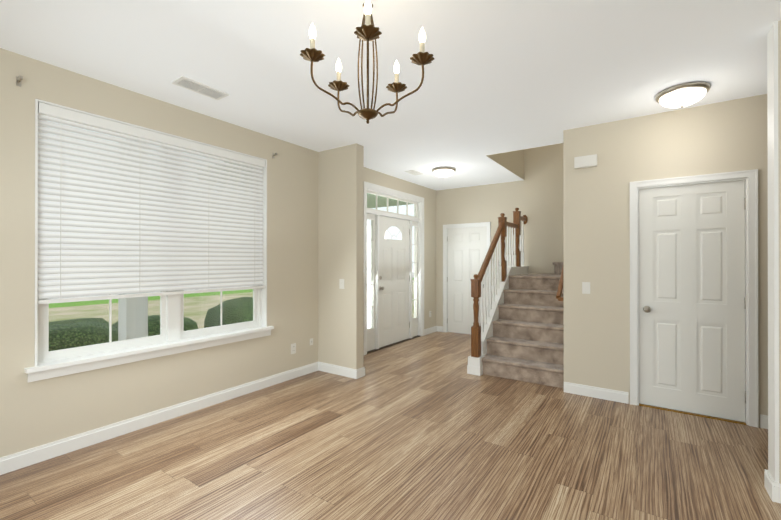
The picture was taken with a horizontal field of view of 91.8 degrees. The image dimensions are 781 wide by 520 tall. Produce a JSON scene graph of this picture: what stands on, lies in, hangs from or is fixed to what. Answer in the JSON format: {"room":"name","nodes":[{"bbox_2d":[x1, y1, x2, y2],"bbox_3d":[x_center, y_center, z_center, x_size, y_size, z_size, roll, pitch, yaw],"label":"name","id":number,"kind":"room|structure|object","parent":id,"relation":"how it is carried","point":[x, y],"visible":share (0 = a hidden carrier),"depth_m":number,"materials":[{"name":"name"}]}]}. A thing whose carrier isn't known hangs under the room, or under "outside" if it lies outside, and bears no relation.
{"room":"empty dining room","nodes":[
{"label":"empty dining room","id":0,"kind":"room"},
{"bbox_2d":[0,48,435,457],"bbox_3d":[-1.746,-0.066,3.582,0.150,2.850,9.350,0,0,35],"label":"wall","id":1,"kind":"structure","parent":0,"point":[39,413],"depth_m":3.04,"materials":[{"name":"beige paint"}]},
{"bbox_2d":[16,75,276,382],"bbox_3d":[-1.890,-0.191,3.323,0.205,2.000,2.044,0,0,35],"label":"window unit","id":2,"kind":"structure","parent":1,"relation":"in","point":[166,237],"depth_m":3.08,"materials":[{"name":"white plastic"}]},
{"bbox_2d":[0,361,319,474],"bbox_3d":[-2.557,1.304,2.256,0.014,0.105,5.890,0,0,35],"label":"baseboard","id":3,"kind":"structure","parent":1,"relation":"attached to","point":[23,459],"depth_m":3.00,"materials":[{"name":"white wood"}]},
{"bbox_2d":[291,343,295,353],"bbox_3d":[-1.116,1.021,4.354,0.008,0.116,0.072,0,0,35],"label":"electrical outlet","id":4,"kind":"object","parent":1,"relation":"attached to","point":[293,348],"visible":1,"depth_m":4.35,"materials":[{"name":"white plastic"}]},
{"bbox_2d":[199,162,410,207],"bbox_3d":[-0.935,-1.324,6.881,2.249,0.180,4.000,0,0,35],"label":"porch roof","id":5,"kind":"structure","parent":1,"relation":"attached to","point":[372,204],"depth_m":7.96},
{"bbox_2d":[364,181,423,354],"bbox_3d":[0.053,0.120,6.161,0.158,2.489,1.738,0,0,35],"label":"door frame","id":6,"kind":"structure","parent":1,"relation":"in","point":[371,334],"depth_m":6.04,"materials":[{"name":"painted wood"},{"name":"glass"}]},
{"bbox_2d":[379,216,409,347],"bbox_3d":[0.078,0.334,6.157,0.115,2.030,0.940,0,0,35],"label":"front door","id":7,"kind":"structure","parent":6,"relation":"attached to","point":[394,280],"depth_m":6.14,"materials":[{"name":"painted wood"},{"name":"glass"}]},
{"bbox_2d":[424,326,439,334],"bbox_3d":[0.743,1.314,7.051,0.014,0.105,0.508,0,0,35],"label":"baseboard","id":8,"kind":"structure","parent":1,"relation":"attached to","point":[436,328],"depth_m":7.08,"materials":[{"name":"white wood"}]},
{"bbox_2d":[318,143,363,368],"bbox_3d":[-0.605,0.011,4.569,0.610,2.700,0.130,0,0,35],"label":"wall","id":9,"kind":"structure","parent":0,"point":[340,244],"depth_m":4.47,"materials":[{"name":"beige paint"}]},
{"bbox_2d":[320,362,359,378],"bbox_3d":[-0.628,1.309,4.494,0.594,0.105,0.014,0,0,35],"label":"baseboard","id":10,"kind":"structure","parent":9,"relation":"attached to","point":[325,367],"depth_m":4.46,"materials":[{"name":"white wood"}]},
{"bbox_2d":[339,279,343,288],"bbox_3d":[-0.577,0.281,4.460,0.072,0.116,0.016,0,0,35],"label":"light switch","id":11,"kind":"object","parent":9,"relation":"attached to","point":[341,283],"visible":1,"depth_m":4.46,"materials":[{"name":"white plastic"}]},
{"bbox_2d":[360,367,364,377],"bbox_3d":[-0.546,1.309,4.613,0.594,0.105,0.014,0,0,35],"label":"baseboard","id":12,"kind":"structure","parent":9,"relation":"attached to","point":[362,370],"depth_m":4.41,"materials":[{"name":"white wood"}]},
{"bbox_2d":[0,331,780,519],"bbox_3d":[0.787,1.406,1.835,6.300,0.100,9.350,0,0,35],"label":"floor","id":13,"kind":"structure","parent":0,"point":[426,427],"depth_m":2.57,"materials":[{"name":"laminate"}]},
{"bbox_2d":[467,208,563,387],"bbox_3d":[1.991,0.268,5.149,1.073,2.190,2.225,0,0,35],"label":"staircase","id":14,"kind":"structure","parent":13,"relation":"on","point":[517,330],"depth_m":4.73,"materials":[{"name":"carpet"}]},
{"bbox_2d":[0,0,780,190],"bbox_3d":[0.787,-1.419,1.841,6.000,0.150,9.050,0,0,35],"label":"ceiling","id":15,"kind":"structure","parent":0,"point":[502,76],"depth_m":2.56,"materials":[{"name":"white paint"}]},
{"bbox_2d":[171,76,228,99],"bbox_3d":[-1.479,-1.337,2.958,0.170,0.008,0.370,0,0,35],"label":"ceiling vent","id":16,"kind":"object","parent":15,"relation":"in","point":[197,87],"visible":1,"depth_m":2.94,"materials":[{"name":"white"}]},
{"bbox_2d":[300,0,433,123],"bbox_3d":[-0.101,-1.006,1.879,0.632,0.674,0.607,0,0,35],"label":"chandelier","id":17,"kind":"object","parent":15,"relation":"hanging from","point":[367,31],"visible":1,"depth_m":1.80,"materials":[{"name":"brown metal"}]},
{"bbox_2d":[405,170,422,174],"bbox_3d":[0.360,-1.331,5.771,0.150,0.008,0.300,0,0,35],"label":"ceiling vent","id":18,"kind":"object","parent":15,"relation":"in","point":[413,172],"visible":1,"depth_m":5.74,"materials":[{"name":"white"}]},
{"bbox_2d":[432,166,455,177],"bbox_3d":[0.784,-1.272,5.576,0.352,0.127,0.352,0,0,35],"label":"ceiling lamp","id":19,"kind":"object","parent":15,"relation":"attached to","point":[445,171],"visible":1,"depth_m":5.47,"materials":[{"name":"white glass"}]},
{"bbox_2d":[655,81,710,107],"bbox_3d":[2.322,-1.278,3.013,0.352,0.127,0.352,0,0,35],"label":"ceiling lamp","id":20,"kind":"object","parent":15,"relation":"attached to","point":[682,95],"visible":0.98,"depth_m":2.92,"materials":[{"name":"white glass"}]},
{"bbox_2d":[436,143,562,325],"bbox_3d":[3.395,-1.336,5.631,6.300,5.400,0.150,0,0,35],"label":"wall","id":21,"kind":"structure","parent":0,"point":[535,196],"depth_m":6.30,"materials":[{"name":"beige paint"}]},
{"bbox_2d":[443,222,490,331],"bbox_3d":[1.411,0.349,6.960,0.920,2.035,0.142,0,0,35],"label":"door frame","id":22,"kind":"structure","parent":21,"relation":"in","point":[445,272],"depth_m":7.14,"materials":[{"name":"white wood"}]},
{"bbox_2d":[447,226,486,333],"bbox_3d":[1.380,0.379,6.933,0.795,1.955,0.105,0,0,35],"label":"back door","id":23,"kind":"structure","parent":22,"relation":"attached to","point":[467,249],"depth_m":6.99,"materials":[{"name":"white wood"}]},
{"bbox_2d":[487,150,523,179],"bbox_3d":[1.647,-2.688,5.580,0.121,2.698,1.920,0,0,35],"label":"wall","id":24,"kind":"structure","parent":0,"point":[512,161],"depth_m":5.83,"materials":[{"name":"beige paint"}]},
{"bbox_2d":[487,149,523,155],"bbox_3d":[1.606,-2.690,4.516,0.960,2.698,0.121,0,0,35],"label":"wall","id":25,"kind":"structure","parent":0,"point":[523,149],"depth_m":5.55,"materials":[{"name":"beige paint"}]},
{"bbox_2d":[563,94,767,426],"bbox_3d":[3.202,0.008,3.011,3.350,2.700,0.120,0,0,35],"label":"wall","id":26,"kind":"structure","parent":0,"point":[725,136],"depth_m":3.62,"materials":[{"name":"beige paint"}]},
{"bbox_2d":[574,154,596,168],"bbox_3d":[1.947,-0.980,3.773,0.200,0.110,0.050,0,0,35],"label":"door chime","id":27,"kind":"object","parent":26,"relation":"attached to","point":[587,161],"visible":0.93,"depth_m":3.75,"materials":[{"name":"white plastic"}]},
{"bbox_2d":[582,282,589,293],"bbox_3d":[1.956,0.280,3.784,0.072,0.116,0.016,0,0,35],"label":"light switch","id":28,"kind":"object","parent":26,"relation":"attached to","point":[585,287],"visible":1,"depth_m":3.79,"materials":[{"name":"white plastic"}]},
{"bbox_2d":[564,382,628,403],"bbox_3d":[2.019,1.307,3.741,0.566,0.105,0.014,0,0,35],"label":"baseboard","id":29,"kind":"structure","parent":26,"relation":"attached to","point":[573,388],"depth_m":3.72,"materials":[{"name":"white wood"}]},
{"bbox_2d":[639,403,745,424],"bbox_3d":[2.645,1.355,3.353,0.740,0.007,0.064,0,0,35],"label":"trim","id":30,"kind":"structure","parent":26,"relation":"attached to","point":[706,416],"depth_m":3.31,"materials":[{"name":"wood"}]},
{"bbox_2d":[630,169,758,427],"bbox_3d":[2.650,0.311,3.363,0.880,2.095,0.163,0,0,35],"label":"closet door","id":31,"kind":"structure","parent":26,"relation":"in","point":[694,294],"depth_m":3.32,"materials":[{"name":"white wood"}]},
{"bbox_2d":[760,414,767,428],"bbox_3d":[3.771,1.305,2.535,1.878,0.105,0.014,0,0,35],"label":"baseboard","id":32,"kind":"structure","parent":26,"relation":"attached to","point":[763,418],"depth_m":3.05,"materials":[{"name":"white wood"}]},
{"bbox_2d":[778,20,780,483],"bbox_3d":[3.049,0.005,1.611,2.015,2.700,0.140,0,0,35],"label":"wall","id":33,"kind":"structure","parent":0,"point":[779,88],"depth_m":2.12,"materials":[{"name":"beige paint"}]},
{"bbox_2d":[764,469,771,477],"bbox_3d":[3.081,1.303,1.682,2.047,0.105,0.014,0,0,35],"label":"baseboard","id":34,"kind":"structure","parent":33,"relation":"attached to","point":[766,471],"depth_m":2.23,"materials":[{"name":"white"}]},
{"bbox_2d":[764,474,780,502],"bbox_3d":[2.979,1.303,1.560,2.017,0.105,0.014,0,0,35],"label":"baseboard","id":35,"kind":"structure","parent":33,"relation":"attached to","point":[773,488],"depth_m":2.12,"materials":[{"name":"white"}]},
{"bbox_2d":[767,21,778,482],"bbox_3d":[2.212,0.006,2.187,0.018,2.700,0.144,0,0,35],"label":"trim","id":36,"kind":"structure","parent":33,"relation":"attached to","point":[773,254],"depth_m":2.15,"materials":[{"name":"white wood"}]},
{"label":"outside","id":37,"kind":"structure","parent":0,"visible":0},
{"bbox_2d":[49,273,413,328],"bbox_3d":[-24.773,1.901,23.036,59.850,0.100,90.000,0,0,35],"label":"ground","id":38,"kind":"structure","parent":37,"point":[98,309],"depth_m":14.91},
{"bbox_2d":[118,139,147,340],"bbox_3d":[-2.723,0.285,4.005,0.280,3.050,0.280,0,0,35],"label":"porch post","id":39,"kind":"object","parent":38,"relation":"on","point":[131,312],"depth_m":3.93,"materials":[{"name":"white"}]},
{"bbox_2d":[49,297,252,350],"bbox_3d":[-3.365,1.151,6.629,1.580,1.330,9.164,0,0,35],"label":"bushes","id":40,"kind":"object","parent":38,"relation":"on","point":[91,336],"depth_m":5.26,"materials":[{"name":"green plant"}]},
{"bbox_3d":[-0.701,1.601,6.774,1.749,0.430,3.900,0,0,35],"label":"porch","id":41,"kind":"object","parent":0,"visible":0},
{"bbox_2d":[367,225,386,327],"bbox_3d":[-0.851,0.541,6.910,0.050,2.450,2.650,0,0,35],"label":"porch post","id":42,"kind":"object","parent":41,"relation":"on","point":[368,271],"depth_m":7.50,"materials":[{"name":"white wood"}]}
]}

